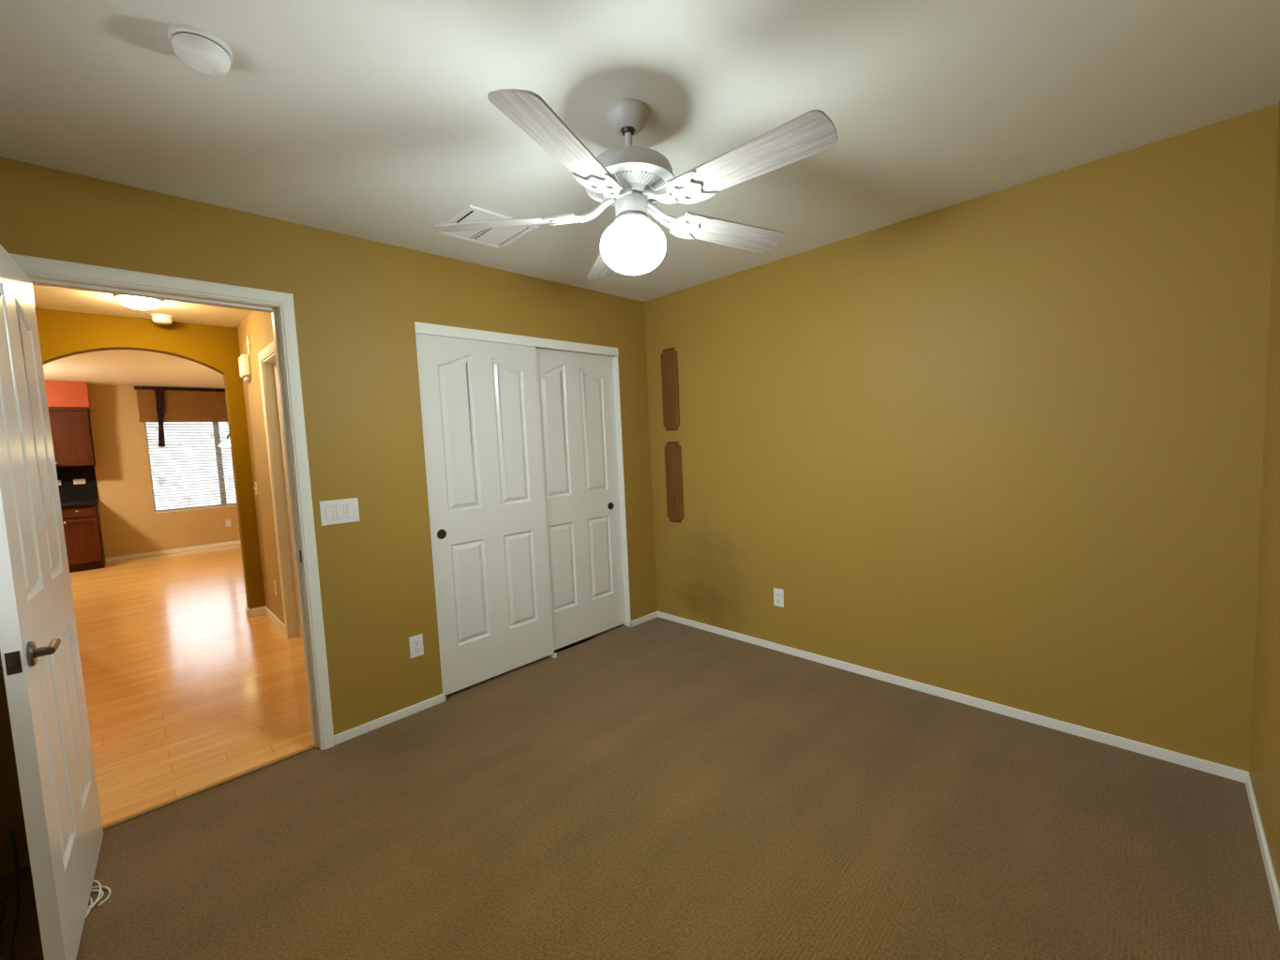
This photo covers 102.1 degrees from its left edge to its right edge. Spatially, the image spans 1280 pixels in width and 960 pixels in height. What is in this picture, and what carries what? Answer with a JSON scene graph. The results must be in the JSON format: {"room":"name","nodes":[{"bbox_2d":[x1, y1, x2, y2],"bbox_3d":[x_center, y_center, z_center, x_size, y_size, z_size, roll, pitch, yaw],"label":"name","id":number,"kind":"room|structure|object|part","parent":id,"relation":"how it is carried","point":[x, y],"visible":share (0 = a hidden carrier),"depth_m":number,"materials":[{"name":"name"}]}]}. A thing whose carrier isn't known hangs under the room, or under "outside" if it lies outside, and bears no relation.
{"room":"empty bedroom","nodes":[
{"label":"empty bedroom","id":0,"kind":"room"},
{"bbox_2d":[45,379,90,408],"bbox_3d":[-8.731,-1.059,6.165,0.340,0.355,2.965,2,6,45],"label":"wall","id":1,"kind":"structure","parent":0,"point":[59,393],"depth_m":6.96,"materials":[{"name":"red paint"}]},
{"bbox_2d":[31,284,251,389],"bbox_3d":[-5.320,-1.290,4.451,8.080,0.130,5.600,2,6,45],"label":"ceiling","id":2,"kind":"structure","parent":0,"point":[111,367],"depth_m":5.60,"materials":[{"name":"paint"}]},
{"bbox_2d":[115,294,161,309],"bbox_3d":[-3.425,-1.208,3.539,0.230,0.072,0.230,2,6,45],"label":"ceiling light","id":3,"kind":"object","parent":2,"relation":"attached to","point":[133,302],"visible":0.9,"depth_m":3.49,"materials":[{"name":"white glass"}]},
{"bbox_2d":[150,314,173,324],"bbox_3d":[-3.684,-1.236,3.990,0.132,0.058,0.132,2,6,45],"label":"smoke detector","id":4,"kind":"object","parent":2,"relation":"attached to","point":[161,319],"visible":1,"depth_m":3.95,"materials":[{"name":"white plastic"}]},
{"bbox_2d":[218,433,230,446],"bbox_3d":[-5.054,-0.922,6.625,0.643,1.010,0.621,2,6,45],"label":"chandelier","id":5,"kind":"object","parent":2,"relation":"hanging from","point":[226,443],"visible":0.09,"depth_m":6.45,"materials":[{"name":"grey metal"}]},
{"bbox_3d":[-5.184,-0.466,6.508,0.196,0.080,0.196,2,6,45],"label":"lamp shade","id":6,"kind":"part","parent":5,"relation":"part of","materials":[{"name":"white glass"}]},
{"bbox_2d":[35,308,265,609],"bbox_3d":[-3.935,0.002,4.106,0.120,2.520,1.370,2,6,45],"label":"wall","id":7,"kind":"structure","parent":0,"point":[62,334],"depth_m":4.28,"materials":[{"name":"yellow paint"}]},
{"bbox_2d":[87,384,240,557],"bbox_3d":[-7.997,-0.088,7.276,0.150,2.600,5.600,2,6,45],"label":"wall","id":8,"kind":"structure","parent":0,"point":[129,523],"depth_m":7.64,"materials":[{"name":"paint"}]},
{"bbox_2d":[47,406,95,466],"bbox_3d":[-7.887,-0.576,7.004,0.370,0.803,0.665,2,6,45],"label":"upper cabinet","id":9,"kind":"object","parent":8,"relation":"attached to","point":[70,427],"visible":0.59,"depth_m":7.00,"materials":[{"name":"brown wood"}]},
{"bbox_3d":[-7.909,-0.950,6.981,0.356,0.053,0.665,2,6,45],"label":"crown moulding","id":10,"kind":"part","parent":9,"relation":"part of","materials":[{"name":"brown wood"}]},
{"bbox_2d":[56,466,98,502],"bbox_3d":[-7.991,0.063,7.171,0.012,0.486,0.635,2,6,45],"label":"backsplash","id":11,"kind":"structure","parent":8,"relation":"attached to","point":[68,491],"depth_m":7.26,"materials":[{"name":"black stone"}]},
{"bbox_2d":[73,479,85,484],"bbox_3d":[-7.878,0.023,7.269,0.007,0.070,0.115,2,6,45],"label":"wall outlet","id":12,"kind":"object","parent":11,"relation":"attached to","point":[75,481],"visible":1,"depth_m":7.27,"materials":[{"name":"white plastic"}]},
{"bbox_2d":[105,540,240,562],"bbox_3d":[-6.856,1.055,8.337,0.012,0.062,2.490,2,6,45],"label":"baseboard","id":13,"kind":"structure","parent":8,"relation":"attached to","point":[168,551],"depth_m":7.96,"materials":[{"name":"white paint"}]},
{"bbox_2d":[144,421,236,513],"bbox_3d":[-7.065,-0.247,8.206,0.149,1.425,1.050,2,6,45],"label":"window","id":14,"kind":"structure","parent":8,"relation":"in","point":[217,439],"depth_m":8.40,"materials":[{"name":"white paint"}]},
{"bbox_2d":[134,386,227,447],"bbox_3d":[-7.000,-0.981,8.070,0.092,0.901,1.209,2,6,45],"label":"bamboo shade","id":15,"kind":"object","parent":14,"relation":"attached to","point":[160,405],"visible":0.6,"depth_m":7.96,"materials":[{"name":"brown wood"}]},
{"bbox_3d":[-7.015,-1.170,8.062,0.074,0.451,1.161,2,6,45],"label":"reed panel","id":16,"kind":"part","parent":15,"relation":"part of","materials":[{"name":"brown wood"}]},
{"bbox_2d":[144,423,236,512],"bbox_3d":[-7.033,-0.252,8.172,0.056,1.409,1.042,2,6,45],"label":"window blind","id":17,"kind":"object","parent":14,"relation":"attached to","point":[234,504],"visible":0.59,"depth_m":8.13,"materials":[{"name":"plastic"}]},
{"bbox_3d":[-7.001,0.440,8.223,0.048,0.020,1.042,2,6,45],"label":"rail","id":18,"kind":"part","parent":17,"relation":"part of","materials":[{"name":"plastic"}]},
{"bbox_3d":[-7.033,0.457,8.258,0.149,0.012,1.050,2,6,45],"label":"sill","id":19,"kind":"part","parent":14,"relation":"part of","materials":[{"name":"white paint"}]},
{"bbox_2d":[225,519,231,527],"bbox_3d":[-6.730,0.705,8.456,0.007,0.115,0.070,2,6,45],"label":"wall outlet","id":20,"kind":"object","parent":8,"relation":"attached to","point":[227,521],"visible":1,"depth_m":8.46,"materials":[{"name":"white plastic"}]},
{"bbox_2d":[146,421,236,510],"bbox_3d":[-12.860,-0.248,14.115,0.200,2.650,24.000,2,6,45],"label":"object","id":21,"kind":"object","parent":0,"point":[222,428],"depth_m":14.33,"materials":[{"name":"white plastic"}]},
{"bbox_2d":[237,310,289,632],"bbox_3d":[-2.408,-0.031,3.618,2.730,2.520,0.100,2,6,45],"label":"wall","id":22,"kind":"structure","parent":0,"point":[258,325],"depth_m":4.20,"materials":[{"name":"paint"}]},
{"bbox_2d":[238,354,251,381],"bbox_3d":[-3.230,-0.914,4.227,0.190,0.197,0.052,2,6,45],"label":"door chime","id":23,"kind":"object","parent":22,"relation":"attached to","point":[244,363],"visible":1,"depth_m":4.17,"materials":[{"name":"white plastic"}]},
{"bbox_2d":[246,334,250,354],"bbox_3d":[-3.128,-1.081,4.133,0.090,0.150,0.012,2,6,45],"label":"wall cross","id":24,"kind":"object","parent":22,"relation":"attached to","point":[248,338],"visible":1,"depth_m":4.12,"materials":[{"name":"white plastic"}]},
{"bbox_2d":[254,481,257,495],"bbox_3d":[-3.308,0.074,4.446,0.070,0.117,0.018,2,6,45],"label":"light switch","id":25,"kind":"object","parent":22,"relation":"attached to","point":[255,483],"visible":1,"depth_m":4.44,"materials":[{"name":"white plastic"}]},
{"bbox_2d":[245,605,286,635],"bbox_3d":[-3.141,1.176,4.335,0.991,0.075,0.127,2,6,45],"label":"baseboard","id":26,"kind":"structure","parent":22,"relation":"attached to","point":[278,624],"depth_m":4.54,"materials":[{"name":"white paint"}]},
{"bbox_2d":[273,580,277,595],"bbox_3d":[-2.963,0.879,4.206,0.070,0.115,0.007,2,6,45],"label":"wall outlet","id":27,"kind":"object","parent":22,"relation":"attached to","point":[275,582],"visible":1,"depth_m":4.19,"materials":[{"name":"white plastic"}]},
{"bbox_2d":[257,341,300,638],"bbox_3d":[-2.450,0.140,3.669,0.885,2.175,0.116,2,6,45],"label":"door frame","id":28,"kind":"structure","parent":22,"relation":"attached to","point":[266,356],"depth_m":3.91,"materials":[{"name":"white paint"}]},
{"bbox_2d":[272,361,302,637],"bbox_3d":[-2.423,0.174,3.696,0.721,2.080,0.035,2,6,45],"label":"door","id":29,"kind":"structure","parent":22,"relation":"in","point":[274,364],"depth_m":3.90,"materials":[{"name":"white paint"}]},
{"bbox_2d":[0,156,657,877],"bbox_3d":[-1.144,0.007,2.868,0.120,2.440,3.600,2,6,45],"label":"wall","id":30,"kind":"structure","parent":0,"point":[358,302],"depth_m":2.55,"materials":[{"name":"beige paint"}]},
{"bbox_2d":[0,243,103,959],"bbox_3d":[-1.816,0.331,1.565,0.130,2.020,0.786,-6,6,-41],"label":"door","id":31,"kind":"structure","parent":30,"relation":"in","point":[40,664],"depth_m":1.47,"materials":[{"name":"white paint"}]},
{"bbox_3d":[-1.643,0.457,1.321,0.048,0.066,0.111,-6,6,-41],"label":"lever handle","id":32,"kind":"part","parent":31,"relation":"part of","materials":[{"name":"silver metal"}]},
{"bbox_3d":[-1.558,0.455,1.286,0.025,0.056,0.002,-6,6,-41],"label":"latch plate","id":33,"kind":"part","parent":31,"relation":"part of","materials":[{"name":"brown metal"}]},
{"bbox_3d":[-1.581,0.450,1.375,0.048,0.066,0.111,-6,6,-41],"label":"lever handle","id":34,"kind":"part","parent":31,"relation":"part of","materials":[{"name":"silver metal"}]},
{"bbox_2d":[8,253,334,750],"bbox_3d":[-1.866,0.254,2.151,0.152,2.120,0.862,2,6,45],"label":"door frame","id":35,"kind":"structure","parent":30,"relation":"attached to","point":[41,271],"depth_m":2.33,"materials":[{"name":"white paint"}]},
{"bbox_2d":[319,497,360,526],"bbox_3d":[-1.440,0.152,2.484,0.008,0.117,0.165,2,6,45],"label":"light switch","id":36,"kind":"object","parent":30,"relation":"attached to","point":[333,512],"visible":1,"depth_m":2.48,"materials":[{"name":"white plastic"}]},
{"bbox_2d":[333,692,446,745],"bbox_3d":[-1.277,1.228,2.683,0.022,0.047,0.554,2,6,45],"label":"baseboard","id":37,"kind":"structure","parent":30,"relation":"attached to","point":[370,726],"depth_m":2.65,"materials":[{"name":"white paint"}]},
{"bbox_2d":[408,633,423,659],"bbox_3d":[-1.190,0.885,2.756,0.007,0.115,0.070,2,6,45],"label":"wall outlet","id":38,"kind":"object","parent":30,"relation":"attached to","point":[416,649],"visible":1,"depth_m":2.75,"materials":[{"name":"white plastic"}]},
{"bbox_2d":[416,333,554,694],"bbox_3d":[-0.889,0.174,3.081,0.038,2.008,0.752,2,6,45],"label":"door","id":39,"kind":"structure","parent":30,"relation":"in","point":[480,400],"depth_m":3.04,"materials":[{"name":"white paint"}]},
{"bbox_3d":[-1.094,0.299,2.856,0.006,0.054,0.054,2,6,45],"label":"finger pull","id":40,"kind":"part","parent":39,"relation":"part of","materials":[{"name":"brown metal"}]},
{"bbox_2d":[414,321,631,693],"bbox_3d":[-0.666,0.136,3.347,0.124,2.068,1.454,2,6,45],"label":"trim","id":41,"kind":"structure","parent":30,"relation":"attached to","point":[424,328],"depth_m":3.50,"materials":[{"name":"white paint"}]},
{"bbox_2d":[535,346,625,650],"bbox_3d":[-0.432,0.115,3.594,0.038,2.008,0.752,2,6,45],"label":"door","id":42,"kind":"structure","parent":30,"relation":"in","point":[576,389],"depth_m":3.59,"materials":[{"name":"white paint"}]},
{"bbox_3d":[-0.215,0.190,3.791,0.006,0.054,0.054,2,6,45],"label":"finger pull","id":43,"kind":"part","parent":42,"relation":"part of","materials":[{"name":"brown metal"}]},
{"bbox_2d":[625,611,657,627],"bbox_3d":[0.014,1.071,3.997,0.058,0.047,0.292,2,6,45],"label":"baseboard","id":44,"kind":"structure","parent":30,"relation":"attached to","point":[630,624],"depth_m":3.95,"materials":[{"name":"white paint"}]},
{"bbox_2d":[0,543,1279,959],"bbox_3d":[-3.784,1.327,3.739,11.365,0.080,6.320,2,6,45],"label":"floor","id":45,"kind":"structure","parent":0,"point":[656,789],"depth_m":1.90,"materials":[{"name":"brown carpet"}]},
{"bbox_2d":[9,829,19,959],"bbox_3d":[-1.919,1.281,1.583,0.597,0.162,0.026,1,5,39],"label":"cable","id":46,"kind":"object","parent":45,"relation":"on","point":[11,945],"visible":1,"depth_m":1.67,"materials":[{"name":"black plastic"}]},
{"bbox_2d":[60,503,105,572],"bbox_3d":[-7.715,0.788,6.992,0.675,0.872,0.600,2,6,45],"label":"base cabinet","id":47,"kind":"object","parent":45,"relation":"on","point":[82,524],"visible":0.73,"depth_m":6.88,"materials":[{"name":"brown wood"}]},
{"bbox_3d":[-7.521,0.438,6.755,0.020,0.135,0.580,2,6,45],"label":"drawer","id":48,"kind":"part","parent":47,"relation":"part of","materials":[{"name":"brown wood"}]},
{"bbox_2d":[60,499,99,508],"bbox_3d":[-7.742,0.332,6.955,0.680,0.040,0.637,2,6,45],"label":"countertop","id":49,"kind":"structure","parent":47,"relation":"on","point":[90,502],"depth_m":6.89,"materials":[{"name":"black stone"}]},
{"bbox_3d":[-7.504,0.815,6.783,0.020,0.590,0.580,2,6,45],"label":"cabinet door","id":50,"kind":"part","parent":47,"relation":"part of","materials":[{"name":"brown wood"}]},
{"bbox_2d":[85,880,111,918],"bbox_3d":[-1.779,1.345,1.642,0.147,0.010,0.178,-3,4,-2],"label":"cable","id":51,"kind":"object","parent":45,"relation":"on","point":[99,886],"visible":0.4,"depth_m":1.67,"materials":[{"name":"white plastic"}]},
{"bbox_2d":[102,744,315,830],"bbox_3d":[-1.814,1.304,2.220,0.022,0.012,0.725,2,6,45],"label":"threshold","id":52,"kind":"object","parent":45,"relation":"on","point":[148,810],"visible":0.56,"depth_m":2.18,"materials":[{"name":"brown wood"}]},
{"bbox_2d":[548,652,557,658],"bbox_3d":[-0.590,1.150,3.425,0.102,0.030,0.026,2,6,45],"label":"guide","id":53,"kind":"object","parent":45,"relation":"on","point":[554,655],"visible":0.53,"depth_m":3.39,"materials":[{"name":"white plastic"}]},
{"bbox_2d":[0,0,1279,301],"bbox_3d":[-0.082,-1.226,1.656,3.285,0.100,3.600,2,6,45],"label":"ceiling","id":54,"kind":"structure","parent":0,"point":[373,120],"depth_m":1.59,"materials":[{"name":"paint"}]},
{"bbox_2d":[167,24,232,77],"bbox_3d":[-1.111,-1.076,1.312,0.126,0.056,0.126,2,6,45],"label":"smoke detector","id":55,"kind":"object","parent":54,"relation":"attached to","point":[202,52],"visible":1,"depth_m":1.28,"materials":[{"name":"white plastic"}]},
{"bbox_2d":[435,204,539,249],"bbox_3d":[-0.735,-1.202,2.481,0.356,0.012,0.356,2,6,45],"label":"ceiling vent","id":56,"kind":"object","parent":54,"relation":"in","point":[488,237],"visible":0.79,"depth_m":2.50,"materials":[{"name":"white plastic"}]},
{"bbox_3d":[-0.735,-1.207,2.481,0.296,0.002,0.296,2,6,45],"label":"plate","id":57,"kind":"part","parent":56,"relation":"part of","materials":[{"name":"white metal"}]},
{"bbox_2d":[433,89,837,279],"bbox_3d":[0.006,-0.930,1.657,1.228,0.500,1.258,2,6,45],"label":"ceiling fan","id":58,"kind":"object","parent":54,"relation":"hanging from","point":[628,178],"visible":1,"depth_m":1.56,"materials":[{"name":"white wood"}]},
{"bbox_3d":[-0.445,-0.853,1.717,0.470,0.006,0.132,-2,18,5],"label":"fan blade","id":59,"kind":"part","parent":58,"relation":"part of","materials":[{"name":"white wood"}]},
{"bbox_3d":[-0.189,-0.833,1.295,0.132,0.006,0.470,14,10,21],"label":"fan blade","id":60,"kind":"part","parent":58,"relation":"part of","materials":[{"name":"white wood"}]},
{"bbox_3d":[-0.123,-0.895,2.089,0.132,0.006,0.470,-18,7,-11],"label":"fan blade","id":61,"kind":"part","parent":58,"relation":"part of","materials":[{"name":"white wood"}]},
{"bbox_3d":[-0.030,-0.938,1.676,0.294,0.042,0.294,2,6,45],"label":"vented plate","id":62,"kind":"part","parent":58,"relation":"part of","materials":[{"name":"white metal"}]},
{"bbox_3d":[-0.022,-0.757,1.689,0.214,0.154,0.214,2,6,45],"label":"light globe","id":63,"kind":"part","parent":58,"relation":"part of","materials":[{"name":"white glass"}]},
{"bbox_3d":[0.332,-0.902,1.897,0.470,0.006,0.132,-5,-9,-31],"label":"fan blade","id":64,"kind":"part","parent":58,"relation":"part of","materials":[{"name":"white wood"}]},
{"bbox_3d":[0.291,-0.864,1.406,0.470,0.006,0.132,1,-8,41],"label":"fan blade","id":65,"kind":"part","parent":58,"relation":"part of","materials":[{"name":"white wood"}]},
{"bbox_2d":[643,103,1279,772],"bbox_3d":[1.245,-0.107,2.933,3.165,2.440,0.120,2,6,45],"label":"wall","id":66,"kind":"structure","parent":0,"point":[1005,446],"depth_m":2.37,"materials":[{"name":"beige paint"}]},
{"bbox_2d":[660,347,679,430],"bbox_3d":[0.219,-0.663,3.795,0.154,0.594,0.019,2,6,45],"label":"wall plaque","id":67,"kind":"object","parent":66,"relation":"attached to","point":[670,384],"visible":1,"depth_m":3.78,"materials":[{"name":"brown wood"}]},
{"bbox_2d":[664,441,683,523],"bbox_3d":[0.251,0.016,3.845,0.154,0.600,0.019,2,6,45],"label":"wall plaque","id":68,"kind":"object","parent":66,"relation":"attached to","point":[673,475],"visible":1,"depth_m":3.83,"materials":[{"name":"brown wood"}]},
{"bbox_2d":[773,587,783,607],"bbox_3d":[0.885,0.752,3.305,0.070,0.115,0.007,2,6,45],"label":"wall outlet","id":69,"kind":"object","parent":66,"relation":"attached to","point":[778,594],"visible":1,"depth_m":3.30,"materials":[{"name":"white plastic"}]},
{"bbox_2d":[657,611,1249,783],"bbox_3d":[1.211,1.089,3.017,3.045,0.047,0.012,2,6,45],"label":"baseboard","id":70,"kind":"structure","parent":66,"relation":"attached to","point":[1227,772],"depth_m":2.48,"materials":[{"name":"white paint"}]},
{"bbox_2d":[1249,101,1279,888],"bbox_3d":[1.054,0.076,0.590,0.120,2.440,3.480,2,6,45],"label":"wall","id":71,"kind":"structure","parent":0,"point":[1265,733],"depth_m":1.71,"materials":[{"name":"beige paint"}]},
{"bbox_2d":[1244,772,1279,929],"bbox_3d":[1.099,1.262,0.763,0.012,0.047,3.348,2,6,45],"label":"baseboard","id":72,"kind":"structure","parent":71,"relation":"attached to","point":[1272,878],"depth_m":1.61,"materials":[{"name":"white paint"}]}
]}

